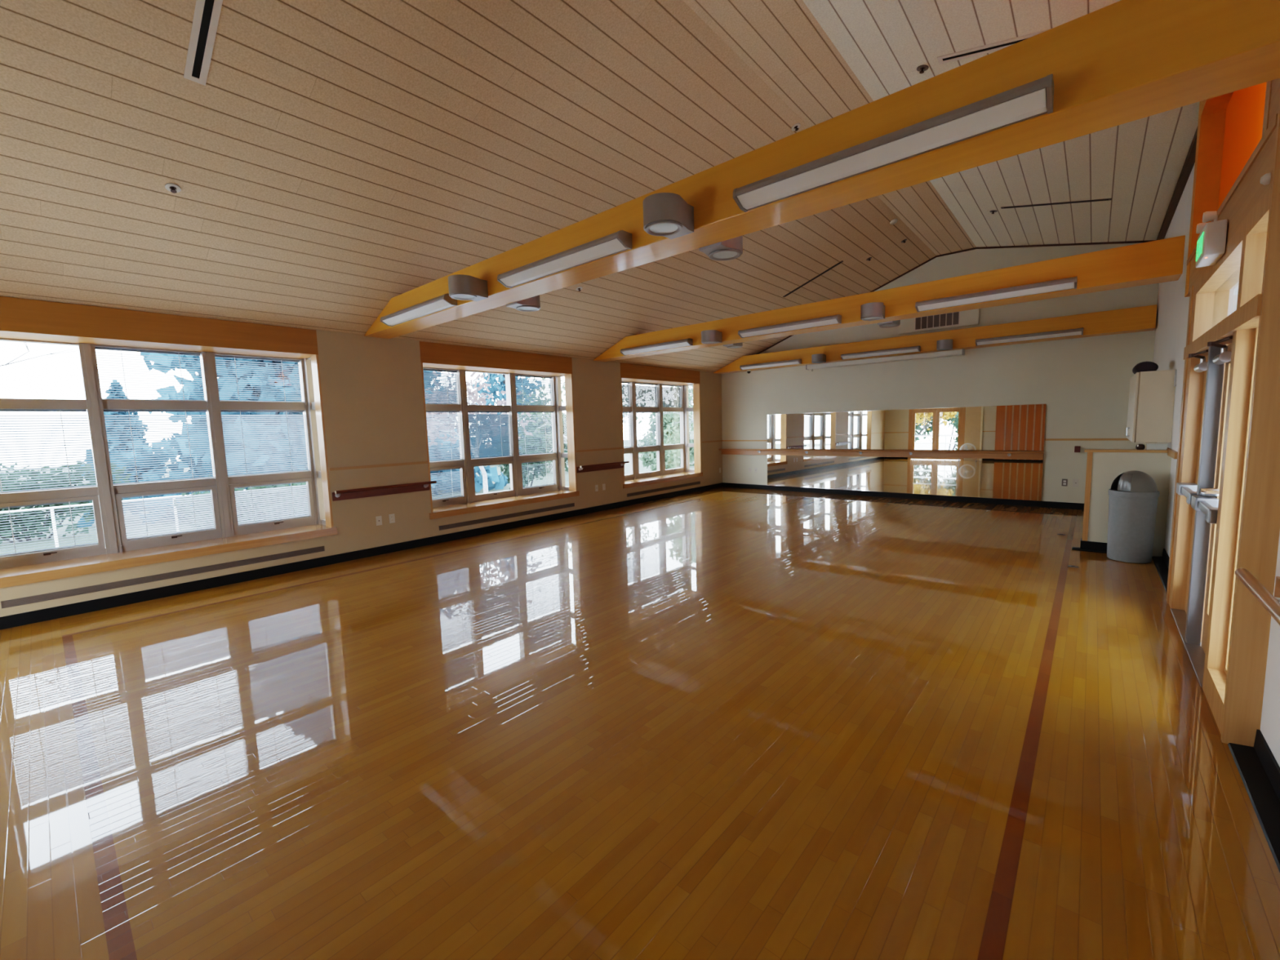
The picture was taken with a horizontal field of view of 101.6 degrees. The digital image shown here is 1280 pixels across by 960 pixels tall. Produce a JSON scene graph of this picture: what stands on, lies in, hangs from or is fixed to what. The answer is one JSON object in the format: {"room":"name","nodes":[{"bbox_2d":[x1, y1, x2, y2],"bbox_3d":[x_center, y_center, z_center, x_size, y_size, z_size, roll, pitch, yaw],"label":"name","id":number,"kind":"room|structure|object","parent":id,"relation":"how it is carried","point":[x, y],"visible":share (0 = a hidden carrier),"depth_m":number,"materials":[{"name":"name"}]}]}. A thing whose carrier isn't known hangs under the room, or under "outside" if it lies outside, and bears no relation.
{"room":"exercise studio","nodes":[
{"label":"exercise studio","id":0,"kind":"room"},
{"bbox_2d":[0,440,694,554],"bbox_3d":[-21.373,-0.448,31.825,59.400,0.350,100.000,3,8,41],"label":"lawn","id":1,"kind":"structure","parent":0,"point":[627,466],"depth_m":13.05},
{"bbox_2d":[0,342,75,376],"bbox_3d":[-16.366,-1.756,12.479,3.294,6.059,4.563,-3,6,-16],"label":"tree","id":2,"kind":"object","parent":1,"relation":"on","point":[26,345],"visible":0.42,"depth_m":14.18,"materials":[{"name":"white plant"}]},
{"bbox_2d":[0,460,131,544],"bbox_3d":[-13.052,0.446,10.847,3.650,1.815,1.137,-6,8,-39],"label":"shrub","id":3,"kind":"object","parent":1,"relation":"on","point":[31,526],"visible":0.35,"depth_m":11.02,"materials":[{"name":"green plant"}]},
{"bbox_2d":[0,489,245,547],"bbox_3d":[-10.267,0.877,10.298,0.044,0.932,5.300,3,8,41],"label":"rail fence","id":4,"kind":"object","parent":1,"relation":"on","point":[88,504],"visible":0.16,"depth_m":9.65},
{"bbox_2d":[80,379,168,502],"bbox_3d":[-16.798,-1.200,16.925,2.297,4.066,2.350,0,6,13],"label":"conifer tree","id":5,"kind":"object","parent":1,"relation":"on","point":[113,383],"visible":0.23,"depth_m":16.69,"materials":[{"name":"green plant"}]},
{"bbox_2d":[173,475,308,528],"bbox_3d":[-7.334,0.557,10.225,1.872,1.412,2.582,3,8,41],"label":"shrub","id":6,"kind":"object","parent":1,"relation":"on","point":[300,483],"visible":0.17,"depth_m":9.81,"materials":[{"name":"green plant"}]},
{"bbox_2d":[73,351,509,527],"bbox_3d":[-10.431,-4.856,16.943,12.025,13.163,11.512,-1,6,1],"label":"conifer tree","id":7,"kind":"object","parent":1,"relation":"on","point":[500,482],"visible":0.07,"depth_m":13.99,"materials":[{"name":"green plant"}]},
{"bbox_2d":[469,373,548,466],"bbox_3d":[-8.291,-5.480,31.659,7.470,10.068,7.429,3,8,41],"label":"conifer tree","id":8,"kind":"object","parent":1,"relation":"on","point":[500,384],"visible":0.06,"depth_m":30.92,"materials":[{"name":"green plant"}]},
{"bbox_2d":[494,432,551,489],"bbox_3d":[-3.415,-0.524,15.280,1.612,2.293,0.762,-4,6,-24],"label":"shrub","id":9,"kind":"object","parent":1,"relation":"on","point":[506,473],"visible":0.29,"depth_m":15.25,"materials":[{"name":"green plant"}]},
{"bbox_2d":[517,400,568,471],"bbox_3d":[-4.149,-2.003,24.268,2.563,3.432,3.806,3,8,41],"label":"shrub","id":10,"kind":"object","parent":1,"relation":"on","point":[564,417],"visible":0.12,"depth_m":23.66,"materials":[{"name":"green plant"}]},
{"bbox_2d":[515,377,648,469],"bbox_3d":[-2.211,-2.046,19.781,5.996,4.357,3.834,3,7,35],"label":"tree","id":11,"kind":"object","parent":1,"relation":"on","point":[563,383],"visible":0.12,"depth_m":19.41,"materials":[{"name":"green plant"}]},
{"bbox_2d":[647,402,693,466],"bbox_3d":[2.309,-2.554,27.289,3.136,3.742,4.291,3,8,41],"label":"shrub","id":12,"kind":"object","parent":1,"relation":"on","point":[691,439],"visible":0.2,"depth_m":26.34,"materials":[{"name":"green plant"}]},
{"bbox_2d":[651,385,693,437],"bbox_3d":[2.684,-2.634,22.134,4.775,4.774,5.218,-5,7,-33],"label":"tree","id":13,"kind":"object","parent":1,"relation":"on","point":[690,389],"visible":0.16,"depth_m":22.49,"materials":[{"name":"green plant"}]},
{"bbox_2d":[0,329,722,617],"bbox_3d":[-2.324,-0.556,7.585,0.170,2.680,13.270,3,8,41],"label":"wall","id":14,"kind":"structure","parent":0,"point":[371,388],"depth_m":6.50,"materials":[{"name":"beige paint"}]},
{"bbox_2d":[0,546,324,608],"bbox_3d":[-4.412,0.902,5.127,0.006,0.060,2.370,3,8,41],"label":"air vent","id":15,"kind":"object","parent":14,"relation":"in","point":[46,597],"visible":1,"depth_m":4.90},
{"bbox_2d":[0,296,337,587],"bbox_3d":[-4.658,-0.339,5.171,0.584,2.472,2.740,3,8,41],"label":"window","id":16,"kind":"structure","parent":14,"relation":"in","point":[86,327],"depth_m":5.06,"materials":[{"name":"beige wood"}]},
{"bbox_2d":[0,408,97,493],"bbox_3d":[-5.414,-0.265,4.647,0.027,0.726,0.737,3,8,41],"label":"window blind","id":17,"kind":"object","parent":16,"relation":"attached to","point":[1,410],"visible":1,"depth_m":4.70,"materials":[{"name":"plastic"}]},
{"bbox_2d":[0,499,97,556],"bbox_3d":[-5.394,0.423,4.718,0.027,0.435,0.651,3,8,41],"label":"window blind","id":18,"kind":"object","parent":16,"relation":"attached to","point":[69,502],"visible":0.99,"depth_m":4.74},
{"bbox_2d":[95,346,205,401],"bbox_3d":[-4.869,-1.044,5.224,0.027,0.495,0.770,3,8,41],"label":"window blind","id":19,"kind":"object","parent":16,"relation":"attached to","point":[96,348],"visible":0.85,"depth_m":5.20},
{"bbox_2d":[103,409,213,484],"bbox_3d":[-4.850,-0.348,5.296,0.027,0.726,0.770,3,8,41],"label":"window blind","id":20,"kind":"object","parent":16,"relation":"attached to","point":[115,411],"visible":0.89,"depth_m":5.27,"materials":[{"name":"plastic"}]},
{"bbox_2d":[121,489,214,539],"bbox_3d":[-4.831,0.341,5.367,0.027,0.435,0.684,3,8,41],"label":"window blind","id":21,"kind":"object","parent":16,"relation":"attached to","point":[192,491],"visible":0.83,"depth_m":5.35,"materials":[{"name":"plastic"}]},
{"bbox_2d":[214,354,302,402],"bbox_3d":[-4.286,-1.130,5.896,0.027,0.495,0.797,3,8,41],"label":"window blind","id":22,"kind":"object","parent":16,"relation":"attached to","point":[217,356],"visible":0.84,"depth_m":5.88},
{"bbox_2d":[220,409,309,476],"bbox_3d":[-4.266,-0.433,5.968,0.027,0.726,0.797,3,8,41],"label":"window blind","id":23,"kind":"object","parent":16,"relation":"attached to","point":[286,416],"visible":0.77,"depth_m":5.95,"materials":[{"name":"plastic"}]},
{"bbox_2d":[234,480,309,525],"bbox_3d":[-4.247,0.256,6.038,0.027,0.435,0.711,3,8,41],"label":"window blind","id":24,"kind":"object","parent":16,"relation":"attached to","point":[304,486],"visible":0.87,"depth_m":6.03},
{"bbox_2d":[0,482,722,630],"bbox_3d":[-2.223,0.730,7.653,0.012,0.102,12.858,3,8,41],"label":"baseboard","id":25,"kind":"structure","parent":14,"relation":"attached to","point":[51,613],"depth_m":5.66,"materials":[{"name":"black rubber"}]},
{"bbox_2d":[375,515,382,525],"bbox_3d":[-3.233,0.505,6.467,0.008,0.114,0.070,3,8,41],"label":"wall outlet","id":26,"kind":"object","parent":14,"relation":"attached to","point":[379,518],"visible":1,"depth_m":6.46,"materials":[{"name":"white plastic"}]},
{"bbox_2d":[332,480,436,501],"bbox_3d":[-3.130,0.127,6.479,0.113,0.123,1.225,3,8,41],"label":"ballet barre","id":27,"kind":"object","parent":14,"relation":"attached to","point":[342,495],"visible":1,"depth_m":6.42,"materials":[{"name":"wood"}]},
{"bbox_2d":[388,513,395,523],"bbox_3d":[-3.129,0.486,6.587,0.008,0.114,0.070,3,8,41],"label":"wall outlet","id":28,"kind":"object","parent":14,"relation":"attached to","point":[392,517],"visible":1,"depth_m":6.58,"materials":[{"name":"white plastic"}]},
{"bbox_2d":[419,341,579,519],"bbox_3d":[-2.167,-0.704,8.037,0.584,2.472,2.738,3,8,41],"label":"window","id":29,"kind":"structure","parent":14,"relation":"in","point":[461,359],"depth_m":8.05,"materials":[{"name":"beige wood"}]},
{"bbox_2d":[422,368,458,404],"bbox_3d":[-2.941,-1.326,7.443,0.027,0.495,0.737,3,8,41],"label":"window blind","id":30,"kind":"object","parent":29,"relation":"attached to","point":[437,387],"visible":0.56,"depth_m":7.54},
{"bbox_2d":[426,410,462,462],"bbox_3d":[-2.922,-0.630,7.515,0.027,0.726,0.737,3,8,41],"label":"window blind","id":31,"kind":"object","parent":29,"relation":"attached to","point":[449,418],"visible":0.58,"depth_m":7.60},
{"bbox_2d":[430,467,462,500],"bbox_3d":[-2.903,0.059,7.585,0.027,0.435,0.651,3,8,41],"label":"window blind","id":32,"kind":"object","parent":29,"relation":"attached to","point":[451,481],"visible":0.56,"depth_m":7.66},
{"bbox_2d":[467,410,511,458],"bbox_3d":[-2.358,-0.712,8.163,0.027,0.726,0.770,3,8,41],"label":"window blind","id":33,"kind":"object","parent":29,"relation":"attached to","point":[472,417],"visible":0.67,"depth_m":8.16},
{"bbox_2d":[515,374,551,405],"bbox_3d":[-1.795,-1.494,8.762,0.027,0.495,0.795,3,8,41],"label":"window blind","id":34,"kind":"object","parent":29,"relation":"attached to","point":[522,387],"visible":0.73,"depth_m":8.77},
{"bbox_2d":[516,411,554,455],"bbox_3d":[-1.775,-0.797,8.834,0.027,0.726,0.795,3,8,41],"label":"window blind","id":35,"kind":"object","parent":29,"relation":"attached to","point":[544,415],"visible":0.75,"depth_m":8.85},
{"bbox_2d":[521,460,554,488],"bbox_3d":[-1.756,-0.109,8.905,0.027,0.435,0.709,3,8,41],"label":"window blind","id":36,"kind":"object","parent":29,"relation":"attached to","point":[544,460],"visible":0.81,"depth_m":8.90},
{"bbox_2d":[439,502,574,530],"bbox_3d":[-1.921,0.537,7.994,0.006,0.060,2.450,3,8,41],"label":"air vent","id":37,"kind":"object","parent":14,"relation":"in","point":[572,504],"visible":1,"depth_m":7.84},
{"bbox_2d":[328,440,722,471],"bbox_3d":[-2.247,-0.317,7.548,0.016,0.032,12.869,3,8,41],"label":"trim","id":38,"kind":"structure","parent":14,"relation":"attached to","point":[614,448],"depth_m":6.61,"materials":[{"name":"brown wood"}]},
{"bbox_2d":[576,461,629,472],"bbox_3d":[-0.640,-0.237,9.343,0.113,0.123,1.220,3,8,41],"label":"ballet barre","id":39,"kind":"object","parent":14,"relation":"attached to","point":[590,468],"visible":1,"depth_m":9.29,"materials":[{"name":"wood"}]},
{"bbox_2d":[620,362,702,488],"bbox_3d":[0.309,-1.066,10.887,0.584,2.472,2.700,3,8,41],"label":"window","id":40,"kind":"structure","parent":14,"relation":"in","point":[633,374],"depth_m":11.21,"materials":[{"name":"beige wood"}]},
{"bbox_2d":[622,382,630,407],"bbox_3d":[-0.452,-1.690,10.307,0.027,0.495,0.737,3,8,41],"label":"window blind","id":41,"kind":"object","parent":40,"relation":"attached to","point":[626,400],"visible":0.41,"depth_m":10.50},
{"bbox_2d":[622,411,631,448],"bbox_3d":[-0.433,-0.994,10.379,0.027,0.726,0.737,3,8,41],"label":"window blind","id":42,"kind":"object","parent":40,"relation":"attached to","point":[624,412],"visible":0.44,"depth_m":10.57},
{"bbox_2d":[635,382,657,407],"bbox_3d":[0.112,-1.773,10.956,0.027,0.495,0.770,3,8,41],"label":"window blind","id":43,"kind":"object","parent":40,"relation":"attached to","point":[646,402],"visible":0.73,"depth_m":10.98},
{"bbox_2d":[635,411,657,446],"bbox_3d":[0.131,-1.077,11.028,0.027,0.726,0.770,3,8,41],"label":"window blind","id":44,"kind":"object","parent":40,"relation":"attached to","point":[639,412],"visible":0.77,"depth_m":11.05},
{"bbox_2d":[662,384,680,408],"bbox_3d":[0.682,-1.857,11.612,0.027,0.495,0.757,3,8,41],"label":"window blind","id":45,"kind":"object","parent":40,"relation":"attached to","point":[670,402],"visible":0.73,"depth_m":11.65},
{"bbox_2d":[626,481,700,497],"bbox_3d":[0.556,0.175,10.844,0.006,0.060,2.450,3,8,41],"label":"air vent","id":46,"kind":"object","parent":14,"relation":"in","point":[695,482],"visible":1,"depth_m":10.73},
{"bbox_2d":[0,0,1199,372],"bbox_3d":[0.407,-2.617,4.950,7.810,2.032,13.270,3,8,41],"label":"ceiling","id":47,"kind":"structure","parent":0,"point":[334,161],"depth_m":4.07,"materials":[{"name":"brown wood"}]},
{"bbox_2d":[164,182,181,193],"bbox_3d":[-3.323,-2.070,3.715,0.086,0.050,0.082,-7,8,-42],"label":"sprinkler","id":48,"kind":"object","parent":47,"relation":"attached to","point":[173,188],"visible":1,"depth_m":3.71,"materials":[{"name":"white metal"}]},
{"bbox_2d":[183,0,222,85],"bbox_3d":[-2.146,-2.590,2.640,1.348,0.510,0.100,3,8,41],"label":"ceiling vent","id":49,"kind":"object","parent":47,"relation":"in","point":[206,12],"visible":1,"depth_m":2.91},
{"bbox_2d":[791,123,800,131],"bbox_3d":[1.492,-3.369,4.996,0.086,0.050,0.082,-7,8,-42],"label":"sprinkler","id":50,"kind":"object","parent":47,"relation":"attached to","point":[795,127],"visible":1,"depth_m":4.99,"materials":[{"name":"white metal"}]},
{"bbox_2d":[782,260,843,297],"bbox_3d":[2.824,-3.288,8.573,1.003,0.381,0.052,3,8,41],"label":"ceiling vent","id":51,"kind":"object","parent":47,"relation":"in","point":[842,261],"visible":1,"depth_m":8.55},
{"bbox_2d":[364,0,1279,338],"bbox_3d":[-0.494,-1.724,4.003,7.159,0.315,0.300,3,8,41],"label":"ceiling beam","id":52,"kind":"structure","parent":47,"relation":"attached to","point":[1122,61],"depth_m":2.22,"materials":[{"name":"wood"}]},
{"bbox_2d":[380,293,457,326],"bbox_3d":[-2.253,-1.697,5.247,1.342,0.096,0.131,3,8,41],"label":"ceiling light","id":53,"kind":"object","parent":52,"relation":"attached to","point":[442,302],"visible":0.94,"depth_m":5.15,"materials":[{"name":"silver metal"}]},
{"bbox_2d":[448,274,488,301],"bbox_3d":[-1.484,-1.638,4.472,0.236,0.157,0.303,3,8,41],"label":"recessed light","id":54,"kind":"object","parent":52,"relation":"attached to","point":[461,286],"visible":1,"depth_m":4.38,"materials":[{"name":"silver metal"}]},
{"bbox_2d":[506,294,540,311],"bbox_3d":[-1.089,-1.696,4.926,0.236,0.157,0.303,3,8,41],"label":"recessed light","id":55,"kind":"object","parent":52,"relation":"attached to","point":[532,304],"visible":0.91,"depth_m":4.87,"materials":[{"name":"silver metal"}]},
{"bbox_2d":[497,230,632,288],"bbox_3d":[-0.603,-1.596,3.826,1.342,0.096,0.131,3,8,41],"label":"ceiling light","id":56,"kind":"object","parent":52,"relation":"attached to","point":[620,241],"visible":1,"depth_m":3.71,"materials":[{"name":"white plastic"}]},
{"bbox_2d":[643,192,693,239],"bbox_3d":[0.159,-1.538,3.057,0.236,0.157,0.303,3,8,41],"label":"recessed light","id":57,"kind":"object","parent":52,"relation":"attached to","point":[668,215],"visible":1,"depth_m":2.96,"materials":[{"name":"silver metal"}]},
{"bbox_2d":[698,235,742,260],"bbox_3d":[0.553,-1.596,3.512,0.236,0.157,0.303,3,8,41],"label":"recessed light","id":58,"kind":"object","parent":52,"relation":"attached to","point":[730,249],"visible":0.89,"depth_m":3.46,"materials":[{"name":"silver metal"}]},
{"bbox_2d":[733,73,1054,212],"bbox_3d":[1.047,-1.496,2.405,1.342,0.096,0.131,3,8,41],"label":"ceiling light","id":59,"kind":"object","parent":52,"relation":"attached to","point":[1033,99],"visible":1,"depth_m":2.27,"materials":[{"name":"white plastic"}]},
{"bbox_2d":[593,235,1185,361],"bbox_3d":[1.987,-2.087,6.859,7.159,0.315,0.300,3,8,41],"label":"ceiling beam","id":60,"kind":"structure","parent":47,"relation":"attached to","point":[1157,261],"depth_m":5.50,"materials":[{"name":"wood"}]},
{"bbox_2d":[620,337,693,355],"bbox_3d":[0.228,-2.060,8.102,1.342,0.096,0.131,3,8,41],"label":"ceiling light","id":61,"kind":"object","parent":60,"relation":"attached to","point":[686,342],"visible":1,"depth_m":8.02,"materials":[{"name":"white plastic"}]},
{"bbox_2d":[701,329,722,343],"bbox_3d":[0.997,-2.001,7.327,0.236,0.157,0.303,3,8,41],"label":"recessed light","id":62,"kind":"object","parent":60,"relation":"attached to","point":[708,336],"visible":1,"depth_m":7.22,"materials":[{"name":"silver metal"}]},
{"bbox_2d":[723,342,742,348],"bbox_3d":[1.392,-2.059,7.782,0.236,0.157,0.303,3,8,41],"label":"recessed light","id":63,"kind":"object","parent":60,"relation":"attached to","point":[735,345],"visible":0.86,"depth_m":7.72,"materials":[{"name":"silver metal"}]},
{"bbox_2d":[737,314,841,337],"bbox_3d":[1.878,-1.959,6.681,1.342,0.096,0.131,3,8,41],"label":"ceiling light","id":64,"kind":"object","parent":60,"relation":"attached to","point":[834,319],"visible":1,"depth_m":6.60,"materials":[{"name":"white plastic"}]},
{"bbox_2d":[860,302,884,320],"bbox_3d":[2.640,-1.901,5.912,0.236,0.157,0.303,3,8,41],"label":"recessed light","id":65,"kind":"object","parent":60,"relation":"attached to","point":[873,311],"visible":1,"depth_m":5.80,"materials":[{"name":"silver metal"}]},
{"bbox_2d":[877,320,900,328],"bbox_3d":[3.035,-1.959,6.367,0.236,0.157,0.303,3,8,41],"label":"recessed light","id":66,"kind":"object","parent":60,"relation":"attached to","point":[892,323],"visible":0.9,"depth_m":6.31,"materials":[{"name":"silver metal"}]},
{"bbox_2d":[915,275,1077,311],"bbox_3d":[3.528,-1.859,5.260,1.342,0.096,0.131,3,8,41],"label":"ceiling light","id":67,"kind":"object","parent":60,"relation":"attached to","point":[1068,283],"visible":1,"depth_m":5.18,"materials":[{"name":"white plastic"}]},
{"bbox_2d":[916,64,928,73],"bbox_3d":[2.225,-3.231,4.111,0.085,0.042,0.085,-7,8,-41],"label":"sprinkler","id":68,"kind":"object","parent":47,"relation":"attached to","point":[921,68],"visible":1,"depth_m":4.11,"materials":[{"name":"metal"}]},
{"bbox_2d":[713,304,1157,373],"bbox_3d":[4.511,-2.450,9.703,7.239,0.315,0.300,3,8,41],"label":"ceiling beam","id":69,"kind":"structure","parent":47,"relation":"attached to","point":[1143,318],"depth_m":8.62,"materials":[{"name":"wood"}]},
{"bbox_2d":[739,359,801,369],"bbox_3d":[2.722,-2.425,10.972,1.342,0.096,0.131,3,8,41],"label":"ceiling light","id":70,"kind":"object","parent":69,"relation":"attached to","point":[793,362],"visible":1,"depth_m":10.91,"materials":[{"name":"white plastic"}]},
{"bbox_2d":[811,353,826,363],"bbox_3d":[3.491,-2.366,10.197,0.236,0.157,0.303,3,8,41],"label":"recessed light","id":71,"kind":"object","parent":69,"relation":"attached to","point":[820,357],"visible":1,"depth_m":10.08,"materials":[{"name":"silver metal"}]},
{"bbox_2d":[840,346,920,359],"bbox_3d":[4.372,-2.324,9.551,1.342,0.096,0.131,3,8,41],"label":"ceiling light","id":72,"kind":"object","parent":69,"relation":"attached to","point":[914,348],"visible":1,"depth_m":9.49,"materials":[{"name":"white plastic"}]},
{"bbox_2d":[805,348,964,371],"bbox_3d":[4.355,-2.166,9.542,2.704,0.136,0.108,3,8,41],"label":"ceiling light","id":73,"kind":"object","parent":69,"relation":"hanging from","point":[958,352],"visible":1,"depth_m":9.38,"materials":[{"name":"white plastic"}]},
{"bbox_2d":[936,338,952,351],"bbox_3d":[5.134,-2.266,8.783,0.236,0.157,0.303,3,8,41],"label":"recessed light","id":74,"kind":"object","parent":69,"relation":"attached to","point":[942,344],"visible":1,"depth_m":8.67,"materials":[{"name":"silver metal"}]},
{"bbox_2d":[975,327,1083,346],"bbox_3d":[6.023,-2.224,8.130,1.342,0.096,0.131,3,8,41],"label":"ceiling light","id":75,"kind":"object","parent":69,"relation":"attached to","point":[1077,331],"visible":1,"depth_m":8.07,"materials":[{"name":"white plastic"}]},
{"bbox_2d":[937,28,1050,64],"bbox_3d":[2.695,-3.083,3.654,1.082,0.213,0.100,3,8,41],"label":"ceiling vent","id":76,"kind":"object","parent":47,"relation":"in","point":[997,46],"visible":0.51,"depth_m":3.81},
{"bbox_2d":[1000,198,1111,208],"bbox_3d":[5.165,-3.449,6.519,1.092,0.215,0.052,3,8,41],"label":"ceiling vent","id":77,"kind":"object","parent":47,"relation":"in","point":[1105,199],"visible":1,"depth_m":6.49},
{"bbox_2d":[0,487,1279,959],"bbox_3d":[0.527,1.008,5.307,7.260,0.120,12.870,3,8,41],"label":"floor","id":78,"kind":"structure","parent":0,"point":[720,723],"depth_m":2.38,"materials":[{"name":"brown wood"}]},
{"bbox_2d":[1106,470,1159,563],"bbox_3d":[5.004,0.360,5.313,0.380,0.915,0.380,3,8,41],"label":"trash bin","id":79,"kind":"object","parent":78,"relation":"on","point":[1134,495],"visible":1,"depth_m":5.20,"materials":[{"name":"grey plastic"}]},
{"bbox_2d":[721,242,1158,503],"bbox_3d":[4.732,-1.832,9.989,7.260,4.335,0.200,3,8,41],"label":"wall","id":80,"kind":"structure","parent":0,"point":[1083,383],"depth_m":8.75,"materials":[{"name":"white paint"}]},
{"bbox_2d":[719,448,1044,459],"bbox_3d":[4.202,-0.535,10.369,6.060,0.137,0.159,3,8,41],"label":"ballet barre","id":81,"kind":"object","parent":80,"relation":"attached to","point":[872,453],"visible":1,"depth_m":9.82,"materials":[{"name":"wood"}]},
{"bbox_2d":[722,482,1084,510],"bbox_3d":[4.472,0.267,10.341,6.600,0.102,0.012,3,8,41],"label":"baseboard","id":82,"kind":"structure","parent":80,"relation":"attached to","point":[878,494],"depth_m":9.68,"materials":[{"name":"black rubber"}]},
{"bbox_2d":[767,404,1046,501],"bbox_3d":[4.687,-0.551,10.040,4.884,1.572,0.014,3,7,41],"label":"wall mirror","id":83,"kind":"object","parent":80,"relation":"attached to","point":[1011,428],"visible":0.83,"depth_m":9.67,"materials":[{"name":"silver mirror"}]},
{"bbox_2d":[722,438,1129,441],"bbox_3d":[4.689,-0.764,10.018,7.224,0.032,0.016,3,8,41],"label":"trim","id":84,"kind":"structure","parent":80,"relation":"attached to","point":[1046,439],"depth_m":8.20,"materials":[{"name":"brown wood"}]},
{"bbox_2d":[897,308,979,334],"bbox_3d":[5.255,-2.802,9.238,1.260,0.270,0.059,3,8,41],"label":"air vent","id":85,"kind":"object","parent":80,"relation":"in","point":[966,317],"visible":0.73,"depth_m":9.18,"materials":[{"name":"metal"}]},
{"bbox_2d":[915,311,959,329],"bbox_3d":[5.236,-2.808,9.216,0.678,0.207,0.002,3,8,41],"label":"grille","id":86,"kind":"object","parent":85,"relation":"attached to","point":[948,320],"depth_m":9.20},
{"bbox_2d":[756,240,1155,354],"bbox_3d":[4.631,-3.147,9.762,7.180,1.661,0.019,3,8,41],"label":"trim","id":87,"kind":"structure","parent":80,"relation":"attached to","point":[1128,242],"depth_m":8.51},
{"bbox_2d":[1062,479,1067,486],"bbox_3d":[6.768,0.041,8.319,0.070,0.114,0.008,3,8,41],"label":"wall outlet","id":88,"kind":"object","parent":80,"relation":"attached to","point":[1064,482],"visible":1,"depth_m":8.31,"materials":[{"name":"plastic"}]},
{"bbox_2d":[1072,479,1079,486],"bbox_3d":[6.871,0.047,8.230,0.070,0.114,0.008,3,8,41],"label":"wall outlet","id":89,"kind":"object","parent":80,"relation":"attached to","point":[1075,482],"visible":1,"depth_m":8.23,"materials":[{"name":"white plastic"}]},
{"bbox_2d":[1071,448,1171,556],"bbox_3d":[5.129,0.232,5.586,0.728,1.111,0.212,3,8,41],"label":"wall","id":90,"kind":"structure","parent":0,"point":[1104,466],"depth_m":5.60,"materials":[{"name":"white paint"}]},
{"bbox_2d":[1135,444,1145,449],"bbox_3d":[5.232,-0.347,5.458,0.072,0.058,0.072,3,8,41],"label":"soap dispenser","id":91,"kind":"object","parent":90,"relation":"on","point":[1139,446],"visible":1,"depth_m":5.44,"materials":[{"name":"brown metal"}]},
{"bbox_2d":[1145,442,1168,449],"bbox_3d":[5.326,-0.348,5.383,0.166,0.070,0.100,3,8,41],"label":"tub","id":92,"kind":"object","parent":90,"relation":"on","point":[1149,446],"visible":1,"depth_m":5.35,"materials":[{"name":"white plastic"}]},
{"bbox_2d":[1153,163,1279,767],"bbox_3d":[3.295,-0.824,2.669,0.200,3.910,13.270,3,8,41],"label":"wall","id":93,"kind":"structure","parent":0,"point":[1172,308],"depth_m":5.13,"materials":[{"name":"white paint"}]},
{"bbox_2d":[1125,369,1176,442],"bbox_3d":[5.713,-0.817,5.878,0.318,0.736,1.350,3,8,41],"label":"upper cabinet","id":94,"kind":"object","parent":93,"relation":"attached to","point":[1151,393],"visible":1,"depth_m":5.41,"materials":[{"name":"beige laminate"}]},
{"bbox_2d":[1132,361,1158,373],"bbox_3d":[5.514,-1.224,5.700,0.198,0.119,0.440,3,8,41],"label":"duffel bag","id":95,"kind":"object","parent":94,"relation":"on","point":[1144,366],"visible":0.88,"depth_m":5.54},
{"bbox_2d":[1166,447,1177,458],"bbox_3d":[6.196,-0.403,6.244,0.030,0.060,3.750,3,8,41],"label":"trim","id":96,"kind":"structure","parent":93,"relation":"attached to","point":[1171,453],"depth_m":5.01,"materials":[{"name":"brown wood"}]},
{"bbox_2d":[1156,127,1197,239],"bbox_3d":[5.908,-3.140,5.739,0.059,0.071,4.340,3,8,41],"label":"trim","id":97,"kind":"structure","parent":93,"relation":"attached to","point":[1189,162],"depth_m":5.48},
{"bbox_2d":[1151,548,1279,872],"bbox_3d":[2.192,1.214,1.756,0.090,0.102,9.670,3,8,41],"label":"baseboard","id":98,"kind":"structure","parent":93,"relation":"attached to","point":[1259,770],"depth_m":2.09,"materials":[{"name":"black rubber"}]},
{"bbox_2d":[1165,78,1279,746],"bbox_3d":[3.558,-0.885,3.191,0.208,3.909,2.830,3,8,41],"label":"door","id":99,"kind":"structure","parent":93,"relation":"in","point":[1226,516],"depth_m":2.68,"materials":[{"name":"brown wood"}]},
{"bbox_2d":[1195,210,1227,267],"bbox_3d":[3.330,-1.408,3.050,0.093,0.259,0.320,3,8,41],"label":"exit sign","id":100,"kind":"object","parent":99,"relation":"attached to","point":[1211,239],"visible":1,"depth_m":2.95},
{"bbox_2d":[1260,173,1271,185],"bbox_3d":[2.615,-1.258,2.185,0.026,0.044,0.044,3,8,41],"label":"detector","id":101,"kind":"object","parent":99,"relation":"attached to","point":[1265,179],"visible":1,"depth_m":2.17,"materials":[{"name":"white plastic"}]},
{"bbox_2d":[1234,568,1279,625],"bbox_3d":[1.399,0.598,0.830,0.136,0.123,3.560,3,8,41],"label":"ballet barre","id":102,"kind":"object","parent":93,"relation":"attached to","point":[1271,603],"visible":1,"depth_m":1.93,"materials":[{"name":"wood"}]},
{"bbox_3d":[-3.174,1.029,10.875,4.400,0.020,36.000,3,8,41],"label":"patio","id":103,"kind":"object","parent":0,"visible":0},
{"bbox_2d":[424,371,533,493],"bbox_3d":[-4.035,-0.919,11.788,3.075,3.854,4.089,-6,7,-37],"label":"tree","id":104,"kind":"object","parent":103,"relation":"on","point":[471,397],"visible":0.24,"depth_m":11.25,"materials":[{"name":"green plant"}]},
{"bbox_2d":[637,421,680,471],"bbox_3d":[0.758,-0.652,15.832,1.198,2.219,1.823,3,8,41],"label":"shrub","id":105,"kind":"object","parent":103,"relation":"on","point":[671,462],"visible":0.41,"depth_m":15.66,"materials":[{"name":"green plant"}]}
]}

